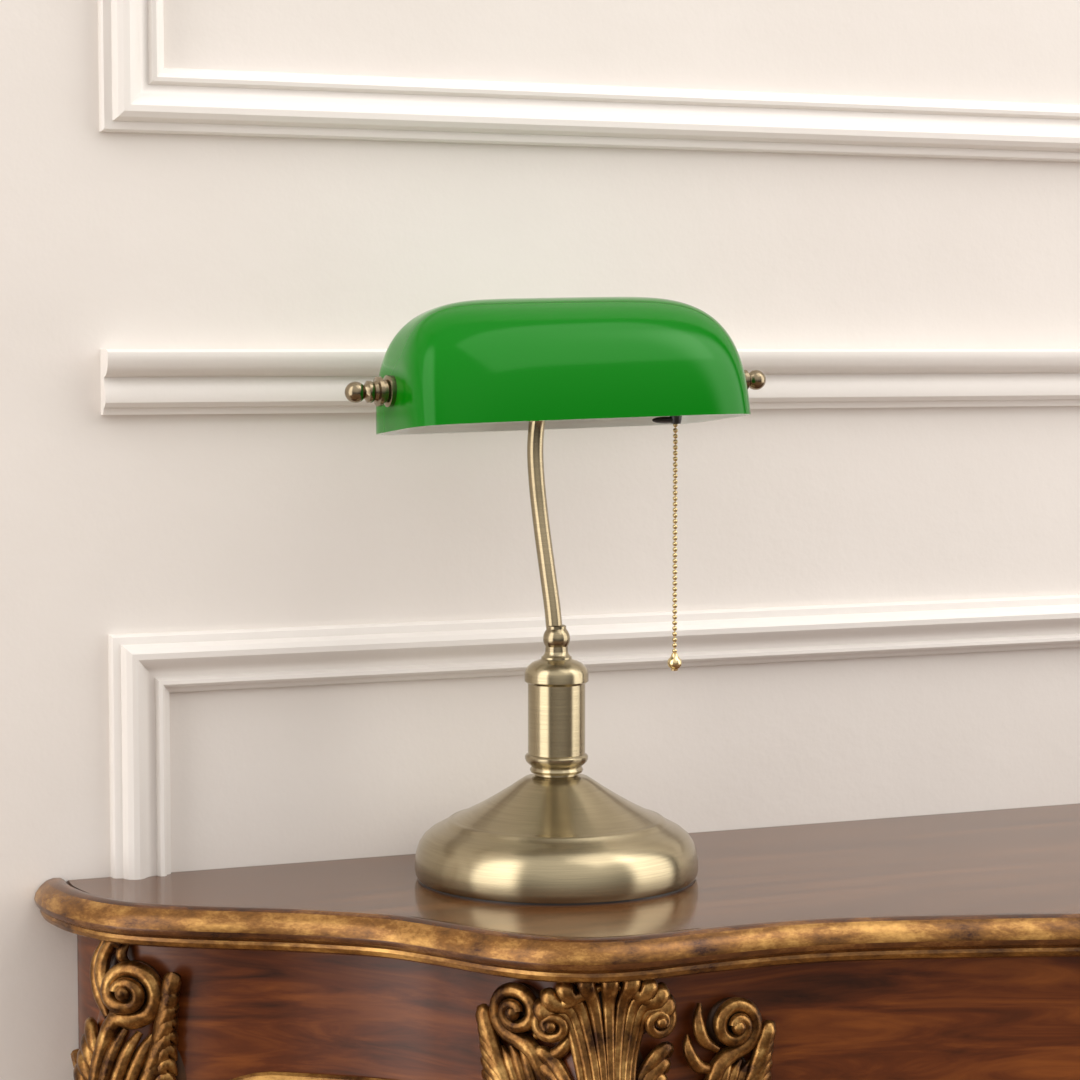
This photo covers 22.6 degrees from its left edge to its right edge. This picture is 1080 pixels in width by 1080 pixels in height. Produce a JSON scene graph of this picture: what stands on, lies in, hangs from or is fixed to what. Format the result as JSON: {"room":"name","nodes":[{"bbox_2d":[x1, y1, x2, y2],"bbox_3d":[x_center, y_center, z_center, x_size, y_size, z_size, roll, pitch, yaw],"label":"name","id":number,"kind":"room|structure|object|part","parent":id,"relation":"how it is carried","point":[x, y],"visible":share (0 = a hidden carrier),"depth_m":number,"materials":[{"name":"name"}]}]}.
{"room":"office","nodes":[
{"label":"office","id":0,"kind":"room"},
{"bbox_2d":[0,0,1079,1079],"bbox_3d":[0.311,-0.354,2.021,5.200,2.700,0.141,-2,4,-22],"label":"wall","id":1,"kind":"structure","parent":0,"point":[110,524],"depth_m":1.82,"materials":[{"name":"paint"}]},
{"bbox_2d":[98,0,1079,161],"bbox_3d":[0.373,-0.839,1.927,1.405,1.128,0.018,-2,4,-22],"label":"trim","id":2,"kind":"structure","parent":1,"relation":"attached to","point":[137,94],"depth_m":1.81,"materials":[{"name":"white paint"}]},
{"bbox_2d":[100,349,1079,414],"bbox_3d":[0.374,-0.119,1.977,1.407,0.042,0.022,-2,4,-22],"label":"trim","id":3,"kind":"structure","parent":1,"relation":"attached to","point":[133,381],"depth_m":1.88,"materials":[{"name":"white paint"}]},
{"bbox_2d":[108,595,1079,879],"bbox_3d":[0.373,0.404,2.016,1.401,0.726,0.018,-2,4,-22],"label":"trim","id":4,"kind":"structure","parent":1,"relation":"attached to","point":[144,668],"depth_m":1.81,"materials":[{"name":"white paint"}]},
{"bbox_3d":[0.957,1.143,0.562,5.200,0.080,3.520,-2,4,-22],"label":"floor","id":5,"kind":"structure","parent":0,"visible":0},
{"bbox_2d":[34,803,1079,1079],"bbox_3d":[0.461,0.609,1.857,1.532,0.802,0.402,-2,4,-22],"label":"console table","id":6,"kind":"object","parent":5,"relation":"on","point":[946,946],"visible":1,"depth_m":1.63,"materials":[{"name":"brown wood"}]},
{"bbox_3d":[-0.245,0.630,1.715,0.079,0.780,0.064,-2,4,-22],"label":"leg","id":7,"kind":"part","parent":6,"relation":"part of","materials":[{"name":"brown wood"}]},
{"bbox_2d":[345,297,765,905],"bbox_3d":[0.015,0.033,1.711,0.219,0.372,0.215,2,4,21],"label":"desk lamp","id":8,"kind":"object","parent":6,"relation":"on","point":[555,836],"visible":1,"depth_m":1.67,"materials":[{"name":"gold metal"}]},
{"bbox_3d":[-0.104,-0.091,1.654,0.033,0.020,0.020,-2,4,-23],"label":"shade knob","id":9,"kind":"part","parent":8,"relation":"part of","materials":[{"name":"gold metal"}]},
{"bbox_3d":[0.005,-0.031,1.732,0.013,0.178,0.045,-2,5,-28],"label":"curved arm","id":10,"kind":"part","parent":8,"relation":"part of","materials":[{"name":"gold metal"}]},
{"bbox_3d":[0.015,-0.110,1.701,0.229,0.088,0.116,-2,4,-23],"label":"lamp shade","id":11,"kind":"part","parent":8,"relation":"part of","materials":[{"name":"green glass"}]},
{"bbox_2d":[652,416,681,423],"bbox_3d":[0.078,-0.086,1.714,0.020,0.024,0.024,-2,4,-23],"label":"switch","id":12,"kind":"object","parent":8,"relation":"attached to","point":[671,419],"depth_m":1.71,"materials":[{"name":"black plastic"}]},
{"bbox_3d":[0.086,0.078,1.720,0.009,0.012,0.009,-2,4,-23],"label":"chain pull","id":13,"kind":"part","parent":8,"relation":"part of","materials":[{"name":"gold metal"}]},
{"bbox_3d":[0.086,-0.002,1.715,0.003,0.148,0.003,-2,4,-23],"label":"pull chain","id":14,"kind":"part","parent":8,"relation":"part of","materials":[{"name":"gold metal"}]},
{"bbox_3d":[0.131,-0.103,1.753,0.033,0.020,0.020,-2,4,-23],"label":"shade knob","id":15,"kind":"part","parent":8,"relation":"part of","materials":[{"name":"gold metal"}]},
{"bbox_3d":[0.028,0.637,1.614,0.061,0.780,0.082,-2,4,-22],"label":"leg","id":16,"kind":"part","parent":6,"relation":"part of","materials":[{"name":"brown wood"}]}
]}

